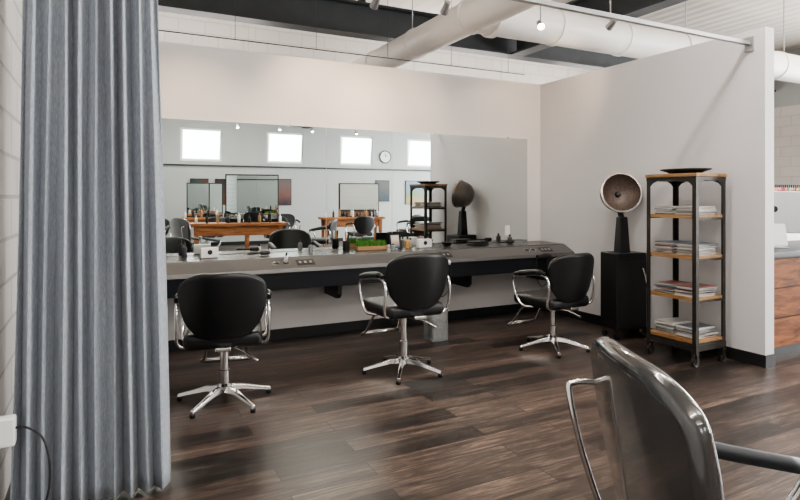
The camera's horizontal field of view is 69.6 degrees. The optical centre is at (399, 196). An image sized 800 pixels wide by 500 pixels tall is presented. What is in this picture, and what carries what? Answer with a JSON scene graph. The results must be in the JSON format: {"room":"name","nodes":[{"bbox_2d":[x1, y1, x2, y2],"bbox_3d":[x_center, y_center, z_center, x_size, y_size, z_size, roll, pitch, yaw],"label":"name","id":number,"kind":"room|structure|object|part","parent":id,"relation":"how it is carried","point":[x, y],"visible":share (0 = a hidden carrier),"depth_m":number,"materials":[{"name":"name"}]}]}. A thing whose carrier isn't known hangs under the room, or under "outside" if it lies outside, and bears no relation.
{"room":"salon","nodes":[
{"label":"salon","id":0,"kind":"room"},
{"bbox_2d":[0,0,22,499],"bbox_3d":[-1.258,-0.750,1.379,0.150,4.300,15.600,0,0,-27],"label":"wall","id":1,"kind":"structure","parent":0,"point":[10,10],"depth_m":2.77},
{"bbox_2d":[0,414,50,499],"bbox_3d":[-1.485,1.160,2.223,0.212,0.481,0.540,0,0,-27],"label":"wall outlet","id":2,"kind":"object","parent":1,"relation":"attached to","point":[8,423],"visible":1,"depth_m":2.40,"materials":[{"name":"white plastic"}]},
{"bbox_3d":[-1.469,1.180,2.202,0.149,0.442,0.506,0,0,-20],"label":"plug cord","id":3,"kind":"part","parent":2,"relation":"part of","materials":[{"name":"black plastic"}]},
{"bbox_2d":[158,3,775,91],"bbox_3d":[1.981,-2.135,8.866,12.420,0.030,0.220,0,0,-27],"label":"flange","id":4,"kind":"object","parent":1,"relation":"attached to","point":[162,7],"visible":0.67,"depth_m":7.38,"materials":[{"name":"grey metal"}]},
{"bbox_2d":[158,0,636,66],"bbox_3d":[1.981,-2.330,8.866,12.420,0.360,0.030,0,0,-27],"label":"web","id":5,"kind":"object","parent":4,"relation":"on","point":[329,13],"visible":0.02,"depth_m":7.55,"materials":[{"name":"grey metal"}]},
{"bbox_2d":[326,0,438,17],"bbox_3d":[1.981,-2.525,8.866,12.420,0.030,0.220,0,0,-27],"label":"flange","id":6,"kind":"object","parent":5,"relation":"on","point":[351,2],"visible":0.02,"depth_m":7.70,"materials":[{"name":"grey metal"}]},
{"bbox_2d":[159,41,539,340],"bbox_3d":[-0.560,0.000,6.072,5.355,2.800,0.152,0,0,-27],"label":"wall","id":7,"kind":"structure","parent":0,"point":[231,187],"depth_m":5.95,"materials":[{"name":"white paint"}]},
{"bbox_3d":[-1.823,-0.086,5.351,2.390,1.248,0.007,0,0,-27],"label":"panel","id":8,"kind":"part","parent":7,"relation":"part of","materials":[{"name":"silver metal"}]},
{"bbox_2d":[168,304,538,351],"bbox_3d":[-0.582,1.350,5.982,5.235,0.100,0.012,0,0,-27],"label":"baseboard","id":9,"kind":"structure","parent":7,"relation":"attached to","point":[275,334],"depth_m":6.10,"materials":[{"name":"black wood"}]},
{"bbox_3d":[-0.422,-0.086,6.065,0.746,1.248,0.007,0,0,-27],"label":"panel","id":10,"kind":"part","parent":7,"relation":"part of","materials":[{"name":"silver metal"}]},
{"bbox_2d":[166,241,573,298],"bbox_3d":[-0.447,0.761,5.717,5.231,0.438,0.602,0,0,-27],"label":"countertop","id":11,"kind":"structure","parent":7,"relation":"attached to","point":[330,270],"depth_m":5.46,"materials":[{"name":"grey stone"}]},
{"bbox_2d":[182,242,186,257],"bbox_3d":[-1.922,0.473,5.138,0.044,0.140,0.044,0,0,-27],"label":"lotion bottle","id":12,"kind":"object","parent":11,"relation":"on","point":[184,248],"visible":1,"depth_m":5.12,"materials":[{"name":"plastic"}]},
{"bbox_2d":[200,247,217,257],"bbox_3d":[-1.711,0.499,5.165,0.150,0.090,0.062,0,0,-32],"label":"product box","id":13,"kind":"object","parent":11,"relation":"on","point":[207,252],"visible":1,"depth_m":5.14,"materials":[{"name":"white plastic"}]},
{"bbox_2d":[247,250,269,254],"bbox_3d":[-1.312,0.521,5.346,0.220,0.042,0.041,0,0,-37],"label":"brush","id":14,"kind":"object","parent":11,"relation":"on","point":[266,252],"visible":1,"depth_m":5.35,"materials":[{"name":"black plastic"}]},
{"bbox_3d":[-1.348,0.521,5.319,0.130,0.022,0.021,0,0,-37],"label":"handle","id":15,"kind":"part","parent":14,"relation":"part of","materials":[{"name":"black plastic"}]},
{"bbox_2d":[284,252,287,262],"bbox_3d":[-1.026,0.545,5.186,0.034,0.094,0.056,0,0,-27],"label":"bottle","id":16,"kind":"object","parent":11,"relation":"on","point":[285,255],"visible":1,"depth_m":5.17,"materials":[{"name":"white plastic"}]},
{"bbox_3d":[-0.866,0.597,5.269,0.170,0.044,0.082,0,0,-27],"label":"socket plate","id":17,"kind":"part","parent":11,"relation":"part of","materials":[{"name":"black plastic"}]},
{"bbox_2d":[308,242,312,252],"bbox_3d":[-0.875,0.494,5.637,0.044,0.100,0.044,0,0,-27],"label":"lotion bottle","id":18,"kind":"object","parent":11,"relation":"on","point":[310,247],"visible":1,"depth_m":5.62,"materials":[{"name":"plastic"}]},
{"bbox_2d":[343,232,349,250],"bbox_3d":[-0.545,0.448,5.828,0.072,0.190,0.072,0,0,-27],"label":"jar","id":19,"kind":"object","parent":11,"relation":"on","point":[346,244],"visible":1,"depth_m":5.80,"materials":[{"name":"black plastic"}]},
{"bbox_3d":[-0.356,0.619,5.540,5.231,0.121,0.204,0,0,-27],"label":"appliance panel","id":20,"kind":"part","parent":11,"relation":"part of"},
{"bbox_2d":[355,239,387,250],"bbox_3d":[-0.296,0.486,5.933,0.340,0.115,0.087,0,0,-27],"label":"grass planter","id":21,"kind":"object","parent":11,"relation":"on","point":[378,245],"visible":1,"depth_m":5.91,"materials":[{"name":"plant"}]},
{"bbox_2d":[389,234,400,247],"bbox_3d":[-0.055,0.464,6.055,0.120,0.149,0.044,0,0,-35],"label":"photo frame","id":22,"kind":"object","parent":11,"relation":"on","point":[394,238],"visible":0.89,"depth_m":6.05,"materials":[{"name":"black plastic"}]},
{"bbox_2d":[405,237,408,247],"bbox_3d":[0.079,0.484,6.146,0.044,0.120,0.044,0,0,-27],"label":"lotion bottle","id":23,"kind":"object","parent":11,"relation":"on","point":[407,240],"visible":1,"depth_m":6.13,"materials":[{"name":"plastic"}]},
{"bbox_2d":[416,239,431,247],"bbox_3d":[0.258,0.498,6.213,0.170,0.090,0.062,0,0,-32],"label":"product box","id":24,"kind":"object","parent":11,"relation":"on","point":[420,243],"visible":1,"depth_m":6.18,"materials":[{"name":"white cardboard"}]},
{"bbox_2d":[441,260,450,296],"bbox_3d":[0.429,0.806,5.768,0.211,0.376,0.084,0,0,-27],"label":"hair dryer","id":25,"kind":"object","parent":11,"relation":"attached to","point":[448,260],"visible":0.26,"depth_m":5.80,"materials":[{"name":"white plastic"}]},
{"bbox_3d":[0.452,0.597,5.940,0.170,0.044,0.082,0,0,-27],"label":"socket plate","id":26,"kind":"part","parent":11,"relation":"part of","materials":[{"name":"black plastic"}]},
{"bbox_2d":[441,242,452,246],"bbox_3d":[0.516,0.519,6.301,0.130,0.050,0.130,0,0,-27],"label":"bowl","id":27,"kind":"object","parent":11,"relation":"on","point":[445,244],"visible":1,"depth_m":6.27,"materials":[{"name":"black ceramic"}]},
{"bbox_2d":[466,240,488,245],"bbox_3d":[0.881,0.519,6.532,0.220,0.044,0.140,0,0,-31],"label":"folded towel","id":28,"kind":"object","parent":11,"relation":"on","point":[475,242],"visible":1,"depth_m":6.48,"materials":[{"name":"black fabric"}]},
{"bbox_2d":[498,240,513,243],"bbox_3d":[1.224,0.521,6.650,0.220,0.042,0.041,0,0,-32],"label":"brush","id":29,"kind":"object","parent":11,"relation":"on","point":[507,241],"visible":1,"depth_m":6.66,"materials":[{"name":"black plastic"}]},
{"bbox_2d":[536,253,551,286],"bbox_3d":[1.577,0.806,6.353,0.211,0.376,0.084,0,0,-27],"label":"hair dryer","id":30,"kind":"object","parent":11,"relation":"attached to","point":[545,257],"visible":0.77,"depth_m":6.33,"materials":[{"name":"black plastic"}]},
{"bbox_3d":[1.655,0.597,6.553,0.170,0.044,0.082,0,0,-27],"label":"socket plate","id":31,"kind":"part","parent":11,"relation":"part of","materials":[{"name":"black plastic"}]},
{"bbox_3d":[0.738,-0.086,6.656,1.851,1.248,0.007,0,0,-27],"label":"panel","id":32,"kind":"part","parent":7,"relation":"part of","materials":[{"name":"silver metal"}]},
{"bbox_2d":[505,225,509,234],"bbox_3d":[1.295,0.400,6.930,0.075,0.120,0.011,0,0,-27],"label":"wall outlet","id":33,"kind":"object","parent":7,"relation":"attached to","point":[507,227],"depth_m":6.92,"materials":[{"name":"white plastic"}]},
{"bbox_2d":[158,11,594,84],"bbox_3d":[0.767,-0.750,11.249,12.420,4.300,0.150,0,0,-27],"label":"wall","id":34,"kind":"structure","parent":0,"point":[535,73],"depth_m":10.10,"materials":[{"name":"white brick"}]},
{"bbox_2d":[5,310,799,499],"bbox_3d":[4.342,1.450,4.232,12.720,0.100,15.900,0,0,-27],"label":"floor","id":35,"kind":"structure","parent":0,"point":[497,424],"depth_m":3.69,"materials":[{"name":"wood"}]},
{"bbox_2d":[174,273,271,418],"bbox_3d":[-1.215,0.941,3.990,0.645,0.918,0.789,0,0,-15],"label":"salon chair","id":36,"kind":"object","parent":35,"relation":"on","point":[221,312],"visible":1,"depth_m":3.68,"materials":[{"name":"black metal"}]},
{"bbox_3d":[-1.445,0.830,3.869,0.088,0.334,0.476,0,0,-15],"label":"arm frame","id":37,"kind":"part","parent":36,"relation":"part of","materials":[{"name":"silver metal"}]},
{"bbox_3d":[-1.379,1.329,3.954,0.295,0.091,0.058,0,0,3],"label":"leg","id":38,"kind":"part","parent":36,"relation":"part of","materials":[{"name":"silver metal"}]},
{"bbox_3d":[-1.265,1.329,3.779,0.058,0.091,0.295,0,0,21],"label":"leg","id":39,"kind":"part","parent":36,"relation":"part of","materials":[{"name":"silver metal"}]},
{"bbox_3d":[-1.134,0.704,3.692,0.581,0.454,0.172,0,0,-15],"label":"backrest","id":40,"kind":"part","parent":36,"relation":"part of","materials":[{"name":"black leather"}]},
{"bbox_3d":[-1.207,0.935,3.964,0.500,0.105,0.500,0,0,-15],"label":"seat","id":41,"kind":"part","parent":36,"relation":"part of","materials":[{"name":"black leather"}]},
{"bbox_3d":[-1.064,1.329,3.833,0.295,0.091,0.058,0,0,39],"label":"leg","id":42,"kind":"part","parent":36,"relation":"part of","materials":[{"name":"silver metal"}]},
{"bbox_3d":[-1.064,1.060,3.904,0.241,0.095,0.027,0,0,21],"label":"pump lever","id":43,"kind":"part","parent":36,"relation":"part of","materials":[{"name":"silver metal"}]},
{"bbox_3d":[-1.053,1.329,4.041,0.295,0.091,0.058,0,0,-33],"label":"leg","id":44,"kind":"part","parent":36,"relation":"part of","materials":[{"name":"silver metal"}]},
{"bbox_3d":[-0.954,0.830,4.001,0.088,0.334,0.476,0,0,-15],"label":"arm frame","id":45,"kind":"part","parent":36,"relation":"part of","materials":[{"name":"silver metal"}]},
{"bbox_2d":[358,252,450,384],"bbox_3d":[0.005,0.911,4.658,0.645,0.978,0.789,0,0,-29],"label":"salon chair","id":46,"kind":"object","parent":35,"relation":"on","point":[416,282],"visible":1,"depth_m":4.39,"materials":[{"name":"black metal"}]},
{"bbox_3d":[-0.190,0.770,4.484,0.088,0.334,0.476,0,0,-29],"label":"arm frame","id":47,"kind":"part","parent":46,"relation":"part of","materials":[{"name":"silver metal"}]},
{"bbox_3d":[-0.147,1.329,4.582,0.295,0.091,0.058,0,0,-11],"label":"leg","id":48,"kind":"part","parent":46,"relation":"part of","materials":[{"name":"silver metal"}]},
{"bbox_3d":[-0.059,1.329,4.771,0.058,0.091,0.295,0,0,-29],"label":"leg","id":49,"kind":"part","parent":46,"relation":"part of","materials":[{"name":"silver metal"}]},
{"bbox_3d":[0.006,1.329,4.439,0.058,0.091,0.295,0,0,7],"label":"leg","id":50,"kind":"part","parent":46,"relation":"part of","materials":[{"name":"silver metal"}]},
{"bbox_3d":[0.018,0.875,4.633,0.500,0.105,0.500,0,0,-29],"label":"seat","id":51,"kind":"part","parent":46,"relation":"part of","materials":[{"name":"black leather"}]},
{"bbox_3d":[0.154,0.644,4.387,0.581,0.454,0.172,0,0,-29],"label":"backrest","id":52,"kind":"part","parent":46,"relation":"part of","materials":[{"name":"black leather"}]},
{"bbox_3d":[0.149,1.329,4.745,0.058,0.091,0.295,0,0,43],"label":"leg","id":53,"kind":"part","parent":46,"relation":"part of","materials":[{"name":"silver metal"}]},
{"bbox_3d":[0.188,1.329,4.541,0.295,0.091,0.058,0,0,25],"label":"leg","id":54,"kind":"part","parent":46,"relation":"part of","materials":[{"name":"silver metal"}]},
{"bbox_3d":[0.171,1.000,4.609,0.241,0.095,0.027,0,0,7],"label":"pump lever","id":55,"kind":"part","parent":46,"relation":"part of","materials":[{"name":"silver metal"}]},
{"bbox_3d":[0.254,0.770,4.730,0.088,0.334,0.476,0,0,-29],"label":"arm frame","id":56,"kind":"part","parent":46,"relation":"part of","materials":[{"name":"silver metal"}]},
{"bbox_2d":[427,308,447,339],"bbox_3d":[0.350,1.250,5.654,0.180,0.301,0.180,0,0,-27],"label":"waste bin","id":57,"kind":"object","parent":35,"relation":"on","point":[438,332],"visible":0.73,"depth_m":5.61,"materials":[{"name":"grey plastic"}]},
{"bbox_2d":[507,253,595,358],"bbox_3d":[1.383,0.946,5.360,0.645,0.908,0.789,0,0,-31],"label":"salon chair","id":58,"kind":"object","parent":35,"relation":"on","point":[569,278],"visible":1,"depth_m":5.10,"materials":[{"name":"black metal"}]},
{"bbox_3d":[1.196,0.840,5.180,0.088,0.334,0.476,0,0,-31],"label":"arm frame","id":59,"kind":"part","parent":58,"relation":"part of","materials":[{"name":"silver metal"}]},
{"bbox_3d":[1.236,1.329,5.279,0.295,0.091,0.058,0,0,-13],"label":"leg","id":60,"kind":"part","parent":58,"relation":"part of","materials":[{"name":"silver metal"}]},
{"bbox_3d":[1.317,1.329,5.471,0.058,0.091,0.295,0,0,-31],"label":"leg","id":61,"kind":"part","parent":58,"relation":"part of","materials":[{"name":"silver metal"}]},
{"bbox_3d":[1.398,0.945,5.336,0.500,0.105,0.500,0,0,-31],"label":"seat","id":62,"kind":"part","parent":58,"relation":"part of","materials":[{"name":"black leather"}]},
{"bbox_3d":[1.393,1.329,5.142,0.058,0.091,0.295,0,0,5],"label":"leg","id":63,"kind":"part","parent":58,"relation":"part of","materials":[{"name":"silver metal"}]},
{"bbox_3d":[1.543,0.714,5.095,0.581,0.454,0.172,0,0,-31],"label":"backrest","id":64,"kind":"part","parent":58,"relation":"part of","materials":[{"name":"black leather"}]},
{"bbox_3d":[1.552,1.070,5.318,0.241,0.095,0.027,0,0,5],"label":"pump lever","id":65,"kind":"part","parent":58,"relation":"part of","materials":[{"name":"silver metal"}]},
{"bbox_3d":[1.572,1.329,5.250,0.295,0.091,0.058,0,0,23],"label":"leg","id":66,"kind":"part","parent":58,"relation":"part of","materials":[{"name":"silver metal"}]},
{"bbox_3d":[1.631,0.840,5.442,0.088,0.334,0.476,0,0,-31],"label":"arm frame","id":67,"kind":"part","parent":58,"relation":"part of","materials":[{"name":"silver metal"}]},
{"bbox_2d":[600,172,646,339],"bbox_3d":[2.207,0.576,5.752,0.405,1.648,0.413,0,0,-17],"label":"hair dryer","id":68,"kind":"object","parent":35,"relation":"on","point":[623,270],"visible":0.91,"depth_m":5.68,"materials":[{"name":"black plastic"}]},
{"bbox_2d":[600,172,641,212],"bbox_3d":[2.192,-0.045,5.791,0.393,0.406,0.335,0,0,-27],"label":"hood","id":69,"kind":"object","parent":68,"relation":"attached to","point":[620,192],"depth_m":5.79,"materials":[{"name":"black plastic"}]},
{"bbox_3d":[2.271,0.950,5.635,0.310,0.640,0.006,0,0,-17],"label":"cabinet door","id":70,"kind":"part","parent":68,"relation":"part of","materials":[{"name":"black wood"}]},
{"bbox_2d":[566,336,799,499],"bbox_3d":[0.872,0.874,1.325,0.828,1.053,0.634,0,0,-4],"label":"salon chair","id":71,"kind":"object","parent":35,"relation":"on","point":[660,444],"visible":1,"depth_m":1.22,"materials":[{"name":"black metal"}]},
{"bbox_3d":[0.564,0.738,1.499,0.252,0.506,0.061,0,0,27],"label":"handle","id":72,"kind":"part","parent":71,"relation":"part of","materials":[{"name":"silver metal"}]},
{"bbox_3d":[0.563,0.633,1.323,0.152,0.570,0.551,0,0,-1],"label":"backrest","id":73,"kind":"part","parent":71,"relation":"part of","materials":[{"name":"leather"}]},
{"bbox_3d":[1.018,0.869,1.594,0.278,0.247,0.046,0,0,-15],"label":"arm post","id":74,"kind":"part","parent":71,"relation":"part of","materials":[{"name":"silver metal"}]},
{"bbox_2d":[645,173,726,367],"bbox_3d":[2.483,0.601,5.017,0.424,1.599,0.505,0,0,-27],"label":"shelving unit","id":75,"kind":"object","parent":35,"relation":"on","point":[696,345],"visible":0.95,"depth_m":4.87,"materials":[{"name":"metal"}]},
{"bbox_3d":[2.216,0.568,5.129,0.006,1.465,0.030,0,0,-27],"label":"post","id":76,"kind":"part","parent":75,"relation":"part of","materials":[{"name":"metal"}]},
{"bbox_3d":[2.528,0.568,5.308,0.036,1.465,0.006,0,0,-27],"label":"post","id":77,"kind":"part","parent":75,"relation":"part of","materials":[{"name":"metal"}]},
{"bbox_3d":[2.549,0.568,5.299,0.006,1.465,0.030,0,0,-27],"label":"post","id":78,"kind":"part","parent":75,"relation":"part of","materials":[{"name":"metal"}]},
{"bbox_2d":[653,280,716,297],"bbox_3d":[2.472,0.795,5.013,0.314,0.079,0.426,0,0,-27],"label":"magazine stack","id":79,"kind":"object","parent":75,"relation":"on","point":[682,288],"visible":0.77,"depth_m":4.92,"materials":[{"name":"white paper"}]},
{"bbox_2d":[653,206,716,214],"bbox_3d":[2.476,0.114,5.011,0.309,0.071,0.424,0,0,-27],"label":"magazine stack","id":80,"kind":"object","parent":75,"relation":"on","point":[679,210],"visible":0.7,"depth_m":4.89,"materials":[{"name":"white paper"}]},
{"bbox_2d":[654,317,717,338],"bbox_3d":[2.478,1.139,5.015,0.316,0.091,0.449,0,0,-27],"label":"magazine stack","id":81,"kind":"object","parent":75,"relation":"on","point":[678,326],"visible":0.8,"depth_m":4.94,"materials":[{"name":"white paper"}]},
{"bbox_2d":[654,240,717,255],"bbox_3d":[2.475,0.441,5.012,0.314,0.097,0.431,0,0,-27],"label":"magazine stack","id":82,"kind":"object","parent":75,"relation":"on","point":[681,247],"visible":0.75,"depth_m":4.92,"materials":[{"name":"white paper"}]},
{"bbox_2d":[660,168,711,173],"bbox_3d":[2.483,-0.221,5.017,0.330,0.043,0.446,0,0,-27],"label":"serving tray","id":83,"kind":"object","parent":75,"relation":"on","point":[678,170],"visible":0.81,"depth_m":4.89,"materials":[{"name":"black plastic"}]},
{"bbox_3d":[2.483,-0.185,5.017,0.400,0.028,0.505,0,0,-27],"label":"shelf","id":84,"kind":"part","parent":75,"relation":"part of","materials":[{"name":"brown wood"}]},
{"bbox_3d":[2.483,0.165,5.017,0.366,0.030,0.471,0,0,-27],"label":"shelf","id":85,"kind":"part","parent":75,"relation":"part of","materials":[{"name":"brown wood"}]},
{"bbox_3d":[2.483,0.505,5.017,0.366,0.030,0.471,0,0,-27],"label":"shelf","id":86,"kind":"part","parent":75,"relation":"part of","materials":[{"name":"brown wood"}]},
{"bbox_3d":[2.483,0.850,5.017,0.366,0.030,0.471,0,0,-27],"label":"shelf","id":87,"kind":"part","parent":75,"relation":"part of","materials":[{"name":"brown wood"}]},
{"bbox_3d":[2.483,1.200,5.017,0.366,0.030,0.471,0,0,-27],"label":"shelf","id":88,"kind":"part","parent":75,"relation":"part of","materials":[{"name":"brown wood"}]},
{"bbox_3d":[2.417,0.568,4.734,0.006,1.465,0.030,0,0,-27],"label":"post","id":89,"kind":"part","parent":75,"relation":"part of","materials":[{"name":"metal"}]},
{"bbox_3d":[2.439,0.568,4.725,0.036,1.465,0.006,0,0,-27],"label":"post","id":90,"kind":"part","parent":75,"relation":"part of","materials":[{"name":"metal"}]},
{"bbox_3d":[2.592,0.179,4.803,0.306,0.020,0.005,0,0,-27],"label":"rail","id":91,"kind":"part","parent":75,"relation":"part of","materials":[{"name":"metal"}]},
{"bbox_3d":[2.592,0.519,4.803,0.306,0.020,0.005,0,0,-27],"label":"rail","id":92,"kind":"part","parent":75,"relation":"part of","materials":[{"name":"metal"}]},
{"bbox_3d":[2.592,0.864,4.803,0.306,0.020,0.005,0,0,-27],"label":"rail","id":93,"kind":"part","parent":75,"relation":"part of","materials":[{"name":"wood"}]},
{"bbox_3d":[2.592,1.214,4.803,0.306,0.020,0.005,0,0,-27],"label":"rail","id":94,"kind":"part","parent":75,"relation":"part of","materials":[{"name":"metal"}]},
{"bbox_3d":[2.750,0.568,4.904,0.006,1.465,0.030,0,0,-27],"label":"post","id":95,"kind":"part","parent":75,"relation":"part of","materials":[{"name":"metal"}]},
{"bbox_3d":[2.745,0.568,4.881,0.036,1.465,0.006,0,0,-27],"label":"post","id":96,"kind":"part","parent":75,"relation":"part of","materials":[{"name":"metal"}]},
{"bbox_2d":[774,240,799,355],"bbox_3d":[4.011,0.938,5.742,2.480,0.925,0.750,0,0,-27],"label":"reception desk","id":97,"kind":"object","parent":35,"relation":"on","point":[786,260],"visible":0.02,"depth_m":5.04,"materials":[{"name":"brown wood"}]},
{"bbox_2d":[774,191,799,247],"bbox_3d":[3.545,0.209,5.465,0.620,0.530,0.190,0,0,11],"label":"desktop computer","id":98,"kind":"object","parent":97,"relation":"on","point":[786,203],"visible":0.31,"depth_m":5.42,"materials":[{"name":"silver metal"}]},
{"bbox_3d":[3.612,0.660,5.164,1.209,0.248,0.022,0,0,-27],"label":"drawer","id":99,"kind":"part","parent":97,"relation":"part of","materials":[{"name":"brown wood"}]},
{"bbox_3d":[3.612,0.918,5.164,1.209,0.248,0.022,0,0,-27],"label":"drawer","id":100,"kind":"part","parent":97,"relation":"part of","materials":[{"name":"brown wood"}]},
{"bbox_3d":[3.612,1.176,5.164,1.209,0.248,0.022,0,0,-27],"label":"drawer","id":101,"kind":"part","parent":97,"relation":"part of","materials":[{"name":"brown wood"}]},
{"bbox_2d":[774,240,799,257],"bbox_3d":[4.011,0.497,5.742,2.480,0.045,0.750,0,0,-27],"label":"countertop","id":102,"kind":"structure","parent":97,"relation":"on","point":[793,250],"depth_m":5.11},
{"bbox_2d":[774,185,799,240],"bbox_3d":[5.685,0.615,8.116,1.600,1.571,0.300,0,0,-27],"label":"display rack","id":103,"kind":"object","parent":35,"relation":"on","point":[790,236],"visible":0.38,"depth_m":7.91,"materials":[{"name":"white plastic"}]},
{"bbox_2d":[356,0,799,50],"bbox_3d":[4.342,-2.950,4.232,12.720,0.100,15.900,0,0,-27],"label":"ceiling","id":104,"kind":"structure","parent":0,"point":[721,17],"depth_m":9.15,"materials":[{"name":"beige"}]},
{"bbox_2d":[159,0,524,74],"bbox_3d":[-0.721,-2.237,6.255,5.235,1.326,0.010,0,0,-27],"label":"cable","id":105,"kind":"object","parent":104,"relation":"hanging from","point":[316,0],"visible":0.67,"depth_m":6.19,"materials":[{"name":"grey metal"}]},
{"bbox_2d":[370,0,379,9],"bbox_3d":[-0.196,-2.217,4.704,0.072,1.366,0.128,0,0,-27],"label":"spotlight","id":106,"kind":"object","parent":104,"relation":"hanging from","point":[374,4],"visible":1,"depth_m":4.70,"materials":[{"name":"metal"}]},
{"bbox_2d":[440,0,449,15],"bbox_3d":[0.402,-2.242,5.011,0.071,1.317,0.127,0,0,-27],"label":"spotlight","id":107,"kind":"object","parent":104,"relation":"hanging from","point":[444,11],"visible":1,"depth_m":4.99,"materials":[{"name":"metal"}]},
{"bbox_2d":[536,6,544,29],"bbox_3d":[1.350,-2.247,5.528,0.071,1.307,0.126,0,0,6],"label":"spotlight","id":108,"kind":"object","parent":104,"relation":"hanging from","point":[540,25],"visible":1,"depth_m":5.50,"materials":[{"name":"metal"}]},
{"bbox_2d":[352,0,799,83],"bbox_3d":[4.148,-2.097,6.350,6.862,1.607,11.550,0,0,-27],"label":"ventilation duct","id":109,"kind":"object","parent":104,"relation":"hanging from","point":[509,19],"visible":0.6,"depth_m":6.32,"materials":[{"name":"white"}]},
{"bbox_2d":[605,19,616,30],"bbox_3d":[2.027,-2.247,5.498,0.076,1.305,0.129,0,0,-27],"label":"spotlight","id":110,"kind":"object","parent":104,"relation":"hanging from","point":[611,24],"visible":0.84,"depth_m":5.49,"materials":[{"name":"metal"}]},
{"bbox_2d":[512,0,753,52],"bbox_3d":[0.607,-2.060,3.648,5.235,1.680,0.070,0,0,-27],"label":"rail","id":111,"kind":"object","parent":104,"relation":"hanging from","point":[748,42],"visible":1,"depth_m":4.22,"materials":[{"name":"metal"}]},
{"bbox_2d":[10,0,170,499],"bbox_3d":[-1.390,0.057,2.628,0.652,2.657,0.124,0,0,-27],"label":"privacy curtain","id":112,"kind":"object","parent":111,"relation":"hanging from","point":[91,369],"visible":1,"depth_m":2.62,"materials":[{"name":"fabric"}]},
{"bbox_2d":[540,26,773,354],"bbox_3d":[2.425,0.000,5.978,0.120,2.800,2.750,0,0,-27],"label":"wall partition","id":113,"kind":"structure","parent":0,"point":[709,104],"depth_m":5.42,"materials":[{"name":"paint"}]},
{"bbox_2d":[541,309,766,367],"bbox_3d":[2.372,1.350,5.937,0.012,0.100,2.750,0,0,-27],"label":"baseboard","id":114,"kind":"structure","parent":113,"relation":"attached to","point":[744,356],"depth_m":5.00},
{"bbox_2d":[765,354,774,367],"bbox_3d":[3.053,1.350,4.747,0.120,0.100,0.012,0,0,-27],"label":"baseboard","id":115,"kind":"structure","parent":113,"relation":"attached to","point":[770,358],"depth_m":4.74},
{"bbox_2d":[774,48,799,107],"bbox_3d":[9.942,-2.350,7.086,0.150,1.100,15.600,0,0,-27],"label":"ceiling beam","id":116,"kind":"object","parent":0,"point":[787,93],"visible":0.02,"depth_m":11.39,"materials":[{"name":"paint"}]},
{"bbox_2d":[774,104,799,187],"bbox_3d":[7.445,-0.500,11.986,0.150,2.600,4.600,0,0,-27],"label":"pier","id":117,"kind":"object","parent":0,"point":[786,118],"visible":0.02,"depth_m":11.39,"materials":[{"name":"white brick"}]},
{"bbox_3d":[7.917,-2.430,-2.784,12.420,0.940,0.150,0,0,-27],"label":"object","id":118,"kind":"object","parent":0,"visible":0},
{"bbox_2d":[512,0,687,55],"bbox_3d":[4.683,-2.135,2.880,0.220,0.030,12.880,0,0,-27],"label":"flange","id":119,"kind":"object","parent":118,"relation":"attached to","point":[649,8],"visible":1,"depth_m":6.62,"materials":[{"name":"grey metal"}]},
{"bbox_2d":[517,0,656,49],"bbox_3d":[4.683,-2.330,2.880,0.030,0.360,12.880,0,0,-27],"label":"web","id":120,"kind":"object","parent":119,"relation":"on","point":[617,6],"visible":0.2,"depth_m":7.03,"materials":[{"name":"grey metal"}]},
{"bbox_2d":[566,0,586,4],"bbox_3d":[4.683,-2.525,2.880,0.220,0.030,12.880,0,0,-27],"label":"flange","id":121,"kind":"object","parent":120,"relation":"on","point":[574,2],"visible":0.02,"depth_m":7.43,"materials":[{"name":"grey metal"}]}
]}

